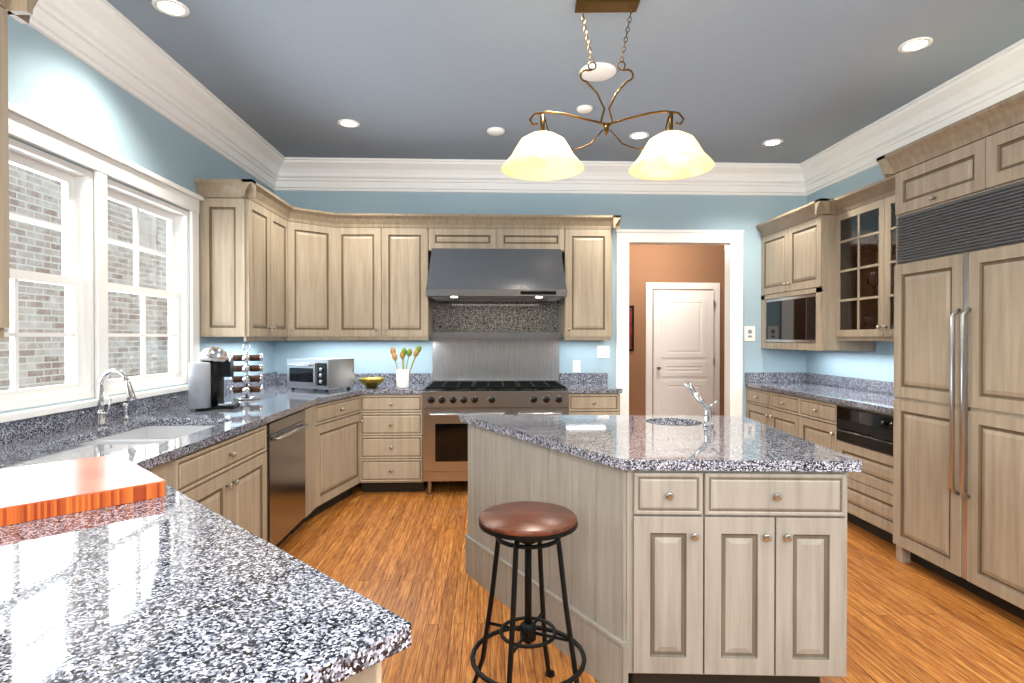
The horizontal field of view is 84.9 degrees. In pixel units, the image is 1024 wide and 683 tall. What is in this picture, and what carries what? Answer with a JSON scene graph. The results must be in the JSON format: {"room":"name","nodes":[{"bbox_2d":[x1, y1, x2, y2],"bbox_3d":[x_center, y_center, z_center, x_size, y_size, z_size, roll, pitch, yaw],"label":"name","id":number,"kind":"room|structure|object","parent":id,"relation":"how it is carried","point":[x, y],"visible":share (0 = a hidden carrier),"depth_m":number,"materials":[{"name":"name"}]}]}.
{"room":"kitchen","nodes":[
{"label":"kitchen","id":0,"kind":"room"},
{"bbox_2d":[0,15,274,413],"bbox_3d":[-2.259,-0.178,1.571,0.150,3.100,8.120,0,0,-2],"label":"wall","id":1,"kind":"structure","parent":0,"point":[49,80],"depth_m":3.13,"materials":[{"name":"blue paint"}]},
{"bbox_2d":[0,0,37,338],"bbox_3d":[-1.828,-0.575,1.217,0.675,1.140,1.185,0,0,-2],"label":"upper cabinet","id":2,"kind":"object","parent":1,"relation":"attached to","point":[21,11],"visible":1,"depth_m":1.73,"materials":[{"name":"wood"}]},
{"bbox_2d":[0,102,203,422],"bbox_3d":[-2.284,-0.349,3.040,0.185,1.380,2.060,0,0,-2],"label":"window frame","id":3,"kind":"structure","parent":1,"relation":"in","point":[26,414],"depth_m":3.00,"materials":[{"name":"white wood"}]},
{"bbox_2d":[0,163,175,390],"bbox_3d":[-2.319,-0.307,3.039,0.043,1.061,1.696,0,0,-2],"label":"window panel","id":4,"kind":"object","parent":3,"relation":"attached to","point":[166,244],"visible":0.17,"depth_m":3.48,"materials":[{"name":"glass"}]},
{"bbox_2d":[28,0,287,190],"bbox_3d":[-2.096,-1.587,1.506,0.170,0.279,8.000,0,0,-2],"label":"crown molding","id":5,"kind":"structure","parent":1,"relation":"attached to","point":[107,39],"depth_m":3.39,"materials":[{"name":"white wood"}]},
{"bbox_2d":[194,178,292,340],"bbox_3d":[-2.091,-0.588,4.464,0.405,1.165,0.885,0,0,-2],"label":"upper cabinet","id":6,"kind":"object","parent":1,"relation":"attached to","point":[244,258],"visible":1,"depth_m":4.09,"materials":[{"name":"wood"}]},
{"bbox_2d":[274,191,806,416],"bbox_3d":[0.332,-0.211,5.676,5.350,3.100,0.120,0,0,-2],"label":"wall","id":7,"kind":"structure","parent":0,"point":[747,214],"depth_m":5.63,"materials":[{"name":"blue paint"}]},
{"bbox_2d":[286,207,335,339],"bbox_3d":[-1.953,-0.594,5.181,0.736,1.165,0.675,0,0,-2],"label":"upper cabinet","id":8,"kind":"object","parent":7,"relation":"attached to","point":[311,274],"visible":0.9,"depth_m":5.04,"materials":[{"name":"wood"}]},
{"bbox_2d":[334,213,431,339],"bbox_3d":[-1.219,-0.595,5.345,0.864,1.165,0.405,0,0,-2],"label":"upper cabinet","id":9,"kind":"object","parent":7,"relation":"attached to","point":[382,262],"visible":1,"depth_m":5.20,"materials":[{"name":"wood"}]},
{"bbox_2d":[428,214,499,253],"bbox_3d":[-0.467,-1.013,5.399,0.638,0.330,0.350,0,0,-2],"label":"upper cabinet","id":10,"kind":"object","parent":7,"relation":"attached to","point":[490,231],"depth_m":5.22,"materials":[{"name":"wood"}]},
{"bbox_2d":[426,248,566,300],"bbox_3d":[-0.147,-0.621,5.290,1.262,0.450,0.599,0,0,-2],"label":"range hood","id":11,"kind":"object","parent":7,"relation":"attached to","point":[457,274],"visible":1,"depth_m":5.04,"materials":[{"name":"silver metal"}]},
{"bbox_2d":[500,214,565,253],"bbox_3d":[0.170,-1.014,5.424,0.638,0.330,0.350,0,0,-2],"label":"upper cabinet","id":12,"kind":"object","parent":7,"relation":"attached to","point":[517,231],"depth_m":5.25,"materials":[{"name":"wood"}]},
{"bbox_2d":[288,157,799,195],"bbox_3d":[0.333,-1.619,5.520,4.980,0.279,0.170,0,0,-2],"label":"crown molding","id":13,"kind":"structure","parent":7,"relation":"attached to","point":[304,173],"depth_m":5.53,"materials":[{"name":"white wood"}]},
{"bbox_2d":[573,360,579,371],"bbox_3d":[0.650,0.250,5.628,0.075,0.120,0.008,0,0,-2],"label":"electrical outlet","id":14,"kind":"object","parent":7,"relation":"attached to","point":[576,365],"visible":1,"depth_m":5.63,"materials":[{"name":"white plastic"}]},
{"bbox_2d":[560,215,620,339],"bbox_3d":[0.751,-0.596,5.423,0.518,1.165,0.405,0,0,-2],"label":"upper cabinet","id":15,"kind":"object","parent":7,"relation":"attached to","point":[586,308],"visible":1,"depth_m":5.28,"materials":[{"name":"wood"}]},
{"bbox_2d":[597,346,608,357],"bbox_3d":[0.919,0.105,5.637,0.120,0.120,0.008,0,0,-2],"label":"light switch","id":16,"kind":"object","parent":7,"relation":"attached to","point":[602,351],"visible":1,"depth_m":5.63,"materials":[{"name":"white plastic"}]},
{"bbox_2d":[616,229,743,415],"bbox_3d":[1.692,0.107,5.719,1.306,2.465,0.155,0,0,-2],"label":"door frame","id":17,"kind":"structure","parent":7,"relation":"attached to","point":[731,241],"depth_m":5.66,"materials":[{"name":"white wood"}]},
{"bbox_2d":[744,326,754,340],"bbox_3d":[2.418,-0.081,5.694,0.110,0.150,0.008,0,0,-2],"label":"switch","id":18,"kind":"object","parent":7,"relation":"attached to","point":[749,333],"visible":1,"depth_m":5.69,"materials":[{"name":"white plastic"}]},
{"bbox_2d":[107,0,1023,162],"bbox_3d":[0.950,-1.786,2.675,6.750,0.100,10.500,0,0,-2],"label":"ceiling","id":19,"kind":"structure","parent":0,"point":[736,81],"depth_m":3.55,"materials":[{"name":"paint"}]},
{"bbox_2d":[152,0,189,16],"bbox_3d":[-1.771,-1.734,2.909,0.168,0.008,0.168,0,0,-2],"label":"recessed light","id":20,"kind":"object","parent":19,"relation":"in","point":[174,8],"visible":1,"depth_m":2.91,"materials":[{"name":"white"}]},
{"bbox_2d":[338,119,359,127],"bbox_3d":[-1.308,-1.747,4.488,0.168,0.008,0.168,0,0,-2],"label":"recessed light","id":21,"kind":"object","parent":19,"relation":"in","point":[349,123],"visible":1,"depth_m":4.49,"materials":[{"name":"white"}]},
{"bbox_2d":[487,127,504,135],"bbox_3d":[-0.133,-1.740,4.645,0.148,0.024,0.148,0,0,-2],"label":"recessed light","id":22,"kind":"object","parent":19,"relation":"attached to","point":[496,131],"visible":0.98,"depth_m":4.61,"materials":[{"name":"white plastic"}]},
{"bbox_2d":[577,105,592,113],"bbox_3d":[0.543,-1.736,4.191,0.119,0.024,0.119,0,0,-2],"label":"ceiling detector","id":23,"kind":"object","parent":19,"relation":"attached to","point":[583,109],"visible":0.98,"depth_m":4.16,"materials":[{"name":"white plastic"}]},
{"bbox_2d":[579,62,616,81],"bbox_3d":[0.552,-1.732,3.611,0.237,0.024,0.237,0,0,-2],"label":"ceiling detector","id":24,"kind":"object","parent":19,"relation":"attached to","point":[602,71],"visible":0.85,"depth_m":3.58,"materials":[{"name":"white plastic"}]},
{"bbox_2d":[501,0,714,180],"bbox_3d":[0.487,-1.313,2.881,1.088,0.849,0.464,0,0,-2],"label":"pendant light","id":25,"kind":"object","parent":19,"relation":"hanging from","point":[542,154],"visible":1,"depth_m":2.88,"materials":[{"name":"white glass"}]},
{"bbox_2d":[629,132,648,139],"bbox_3d":[1.080,-1.749,4.762,0.168,0.008,0.168,0,0,-2],"label":"recessed light","id":26,"kind":"object","parent":19,"relation":"in","point":[639,135],"visible":0.98,"depth_m":4.75,"materials":[{"name":"white"}]},
{"bbox_2d":[762,139,782,145],"bbox_3d":[2.294,-1.750,4.930,0.168,0.008,0.168,0,0,-2],"label":"recessed light","id":27,"kind":"object","parent":19,"relation":"in","point":[772,142],"visible":0.98,"depth_m":4.93,"materials":[{"name":"white"}]},
{"bbox_2d":[898,37,932,52],"bbox_3d":[2.362,-1.737,3.281,0.168,0.008,0.168,0,0,-2],"label":"recessed light","id":28,"kind":"object","parent":19,"relation":"in","point":[915,44],"visible":1,"depth_m":3.28,"materials":[{"name":"white"}]},
{"bbox_2d":[278,481,1023,682],"bbox_3d":[0.902,1.394,2.649,6.850,0.060,10.600,0,0,-2],"label":"floor","id":29,"kind":"structure","parent":0,"point":[401,554],"depth_m":2.89,"materials":[{"name":"brown wood"}]},
{"bbox_2d":[147,457,179,491],"bbox_3d":[-1.804,0.928,2.168,0.796,0.880,0.320,0,0,-2],"label":"base cabinet","id":30,"kind":"object","parent":29,"relation":"on","point":[169,471],"depth_m":2.32,"materials":[{"name":"wood"}]},
{"bbox_2d":[0,372,430,469],"bbox_3d":[-1.501,0.492,3.743,1.528,0.365,3.603,0,0,-2],"label":"countertop","id":31,"kind":"structure","parent":30,"relation":"on","point":[152,432],"depth_m":3.02,"materials":[{"name":"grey stone"}]},
{"bbox_2d":[94,369,136,425],"bbox_3d":[-2.074,0.288,3.018,0.208,0.294,0.245,0,0,-2],"label":"faucet","id":32,"kind":"object","parent":31,"relation":"on","point":[101,414],"visible":1,"depth_m":2.91,"materials":[{"name":"silver metal"}]},
{"bbox_2d":[188,347,239,409],"bbox_3d":[-1.905,0.232,3.580,0.249,0.397,0.309,0,0,-2],"label":"coffee maker","id":33,"kind":"object","parent":31,"relation":"on","point":[210,370],"visible":1,"depth_m":3.53,"materials":[{"name":"silver metal"}]},
{"bbox_2d":[230,343,262,399],"bbox_3d":[-1.964,0.219,4.148,0.192,0.413,0.192,0,0,23],"label":"spice rack","id":34,"kind":"object","parent":31,"relation":"on","point":[246,378],"visible":0.98,"depth_m":4.12,"materials":[{"name":"silver metal"}]},
{"bbox_2d":[287,357,353,391],"bbox_3d":[-1.690,0.285,4.898,0.470,0.270,0.372,0,1,26],"label":"toaster oven","id":35,"kind":"object","parent":31,"relation":"on","point":[326,374],"visible":1,"depth_m":4.78,"materials":[{"name":"silver metal"}]},
{"bbox_2d":[357,377,385,387],"bbox_3d":[-1.282,0.375,5.117,0.260,0.085,0.260,0,0,-2],"label":"bowl","id":36,"kind":"object","parent":31,"relation":"on","point":[370,382],"visible":1,"depth_m":5.05,"materials":[{"name":"gold metal"}]},
{"bbox_2d":[390,345,421,387],"bbox_3d":[-0.962,0.227,5.068,0.286,0.382,0.116,0,0,-2],"label":"utensil crock","id":37,"kind":"object","parent":31,"relation":"on","point":[402,377],"visible":1,"depth_m":5.04,"materials":[{"name":"white ceramic"}]},
{"bbox_2d":[180,409,307,546],"bbox_3d":[-1.751,0.920,3.585,0.622,0.872,0.693,0,0,-2],"label":"base cabinet","id":38,"kind":"object","parent":29,"relation":"on","point":[260,481],"depth_m":3.16,"materials":[{"name":"wood"}]},
{"bbox_2d":[305,405,315,514],"bbox_3d":[-1.868,0.913,4.045,0.816,0.880,0.232,0,0,-2],"label":"base cabinet","id":39,"kind":"object","parent":29,"relation":"on","point":[311,410],"depth_m":4.08,"materials":[{"name":"wood"}]},
{"bbox_2d":[304,395,360,521],"bbox_3d":[-1.823,0.906,4.850,0.968,0.880,1.371,0,0,-2],"label":"base cabinet","id":40,"kind":"object","parent":29,"relation":"on","point":[338,422],"depth_m":4.50,"materials":[{"name":"wood"}]},
{"bbox_2d":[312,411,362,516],"bbox_3d":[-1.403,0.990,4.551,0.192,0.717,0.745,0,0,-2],"label":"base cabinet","id":41,"kind":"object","parent":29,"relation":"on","point":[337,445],"depth_m":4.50,"materials":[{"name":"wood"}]},
{"bbox_2d":[339,661,381,682],"bbox_3d":[-1.199,0.934,1.417,2.148,0.880,0.590,0,1,43],"label":"base cabinet","id":42,"kind":"object","parent":29,"relation":"on","point":[372,674],"depth_m":0.81,"materials":[{"name":"wood"}]},
{"bbox_2d":[0,466,411,682],"bbox_3d":[-1.204,0.469,1.418,2.231,0.040,0.660,0,1,43],"label":"countertop","id":43,"kind":"structure","parent":42,"relation":"on","point":[172,585],"depth_m":0.95,"materials":[{"name":"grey stone"}]},
{"bbox_2d":[0,454,164,526],"bbox_3d":[-1.345,0.423,1.633,0.535,0.046,0.440,0,1,43],"label":"cutting board","id":44,"kind":"object","parent":43,"relation":"on","point":[28,493],"visible":1,"depth_m":1.56,"materials":[{"name":"brown wood"}]},
{"bbox_2d":[360,394,426,491],"bbox_3d":[-1.074,0.903,5.227,0.554,0.880,0.677,0,0,-2],"label":"base cabinet","id":45,"kind":"object","parent":29,"relation":"on","point":[391,442],"visible":0.96,"depth_m":4.92,"materials":[{"name":"wood"}]},
{"bbox_2d":[422,380,568,493],"bbox_3d":[-0.152,0.866,5.219,1.275,0.955,0.764,0,0,-2],"label":"range","id":46,"kind":"object","parent":29,"relation":"on","point":[446,404],"visible":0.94,"depth_m":4.88,"materials":[{"name":"silver metal"}]},
{"bbox_2d":[431,301,560,379],"bbox_3d":[-0.155,-0.010,5.510,1.262,0.788,0.173,0,0,-2],"label":"backsplash","id":47,"kind":"structure","parent":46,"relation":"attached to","point":[495,340],"depth_m":5.58,"materials":[{"name":"silver metal"}]},
{"bbox_2d":[470,501,586,682],"bbox_3d":[0.059,1.007,2.062,0.491,0.742,0.491,0,0,-2],"label":"stool","id":48,"kind":"object","parent":29,"relation":"on","point":[528,524],"visible":1,"depth_m":2.02,"materials":[{"name":"brown wood"}]},
{"bbox_2d":[568,393,619,414],"bbox_3d":[0.723,0.902,5.297,0.469,0.880,0.677,0,0,-2],"label":"base cabinet","id":49,"kind":"object","parent":29,"relation":"on","point":[594,403],"visible":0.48,"depth_m":4.99,"materials":[{"name":"wood"}]},
{"bbox_2d":[559,373,622,392],"bbox_3d":[0.729,0.387,5.304,0.486,0.140,0.657,0,0,-2],"label":"countertop","id":50,"kind":"structure","parent":49,"relation":"on","point":[584,382],"depth_m":5.54,"materials":[{"name":"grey stone"}]},
{"bbox_2d":[465,422,861,682],"bbox_3d":[0.542,0.922,2.691,1.593,0.882,1.281,0,0,-2],"label":"kitchen island","id":51,"kind":"object","parent":29,"relation":"on","point":[694,550],"depth_m":2.12,"materials":[{"name":"beige wood"}]},
{"bbox_2d":[460,414,861,469],"bbox_3d":[0.540,0.459,2.702,1.652,0.040,1.312,0,0,-2],"label":"island countertop","id":52,"kind":"structure","parent":51,"relation":"on","point":[495,442],"depth_m":2.67,"materials":[{"name":"grey stone"}]},
{"bbox_2d":[636,422,707,433],"bbox_3d":[0.877,0.555,3.039,0.323,0.181,0.323,0,0,-2],"label":"sink","id":53,"kind":"object","parent":52,"relation":"in","point":[656,427],"depth_m":2.85,"materials":[{"name":"white ceramic"}]},
{"bbox_2d":[684,381,718,426],"bbox_3d":[0.983,0.323,2.913,0.151,0.225,0.120,0,0,-2],"label":"island faucet","id":54,"kind":"object","parent":52,"relation":"on","point":[689,387],"visible":1,"depth_m":2.89,"materials":[{"name":"silver metal"}]},
{"bbox_2d":[746,387,793,434],"bbox_3d":[2.708,0.903,5.223,0.631,0.880,0.982,0,0,-2],"label":"base cabinet","id":55,"kind":"object","parent":29,"relation":"on","point":[770,408],"depth_m":5.18,"materials":[{"name":"wood"}]},
{"bbox_2d":[794,396,833,449],"bbox_3d":[2.737,0.909,4.474,0.631,0.880,0.516,0,0,-2],"label":"base cabinet","id":56,"kind":"object","parent":29,"relation":"on","point":[813,419],"depth_m":4.49,"materials":[{"name":"wood"}]},
{"bbox_2d":[834,403,895,545],"bbox_3d":[2.761,0.914,3.869,0.631,0.880,0.696,0,0,-2],"label":"base cabinet","id":57,"kind":"object","parent":29,"relation":"on","point":[865,436],"depth_m":3.85,"materials":[{"name":"wood"}]},
{"bbox_2d":[745,372,894,414],"bbox_3d":[2.729,0.393,4.615,0.637,0.140,2.191,0,0,-2],"label":"countertop","id":58,"kind":"structure","parent":57,"relation":"on","point":[872,395],"depth_m":4.86,"materials":[{"name":"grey stone"}]},
{"bbox_2d":[888,91,1023,619],"bbox_3d":[2.750,0.102,2.861,0.732,2.520,1.300,0,0,-2],"label":"built-in refrigerator","id":59,"kind":"object","parent":29,"relation":"on","point":[958,468],"depth_m":2.95,"materials":[{"name":"wood"}]},
{"bbox_2d":[629,245,724,415],"bbox_3d":[2.094,-0.228,7.837,3.800,3.100,0.100,0,0,-2],"label":"wall","id":60,"kind":"structure","parent":0,"point":[677,263],"depth_m":7.76,"materials":[{"name":"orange paint"}]},
{"bbox_2d":[629,306,633,350],"bbox_3d":[1.482,-0.182,7.745,0.410,0.630,0.032,0,0,-2],"label":"framed picture","id":61,"kind":"object","parent":60,"relation":"attached to","point":[631,328],"visible":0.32,"depth_m":7.74},
{"bbox_2d":[646,282,719,415],"bbox_3d":[2.376,0.253,7.792,1.040,2.140,0.020,0,0,-2],"label":"door frame","id":62,"kind":"structure","parent":60,"relation":"attached to","point":[715,287],"depth_m":7.77,"materials":[{"name":"white wood"}]},
{"bbox_2d":[653,290,714,415],"bbox_3d":[2.384,0.303,7.738,0.852,2.020,0.118,0,0,-2],"label":"hall door","id":63,"kind":"structure","parent":60,"relation":"in","point":[683,336],"depth_m":7.75,"materials":[{"name":"white wood"}]},
{"bbox_2d":[806,165,893,381],"bbox_3d":[3.237,-0.179,1.787,0.150,3.100,8.120,0,0,-2],"label":"wall","id":64,"kind":"structure","parent":0,"point":[878,364],"depth_m":4.97,"materials":[{"name":"blue paint"}]},
{"bbox_2d":[756,198,875,350],"bbox_3d":[2.763,-0.551,5.152,0.525,1.250,1.105,0,0,-2],"label":"upper cabinet","id":65,"kind":"object","parent":64,"relation":"attached to","point":[798,277],"visible":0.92,"depth_m":4.95,"materials":[{"name":"beige wood"}]},
{"bbox_2d":[834,175,895,340],"bbox_3d":[2.865,-0.585,4.096,0.405,1.165,1.158,0,0,-2],"label":"upper cabinet","id":66,"kind":"object","parent":64,"relation":"attached to","point":[865,240],"visible":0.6,"depth_m":4.28,"materials":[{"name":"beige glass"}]},
{"bbox_2d":[796,38,1023,195],"bbox_3d":[3.080,-1.588,1.710,0.170,0.279,8.000,0,0,-2],"label":"crown molding","id":67,"kind":"structure","parent":64,"relation":"attached to","point":[999,77],"depth_m":4.08,"materials":[{"name":"white wood"}]},
{"label":"outside","id":68,"kind":"structure","parent":0,"visible":0},
{"bbox_2d":[0,163,167,390],"bbox_3d":[-3.704,-0.971,3.850,2.540,5.350,10.000,0,0,-2],"label":"brick wall","id":69,"kind":"structure","parent":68,"point":[49,241],"depth_m":5.95,"materials":[{"name":"brick"}]}
]}

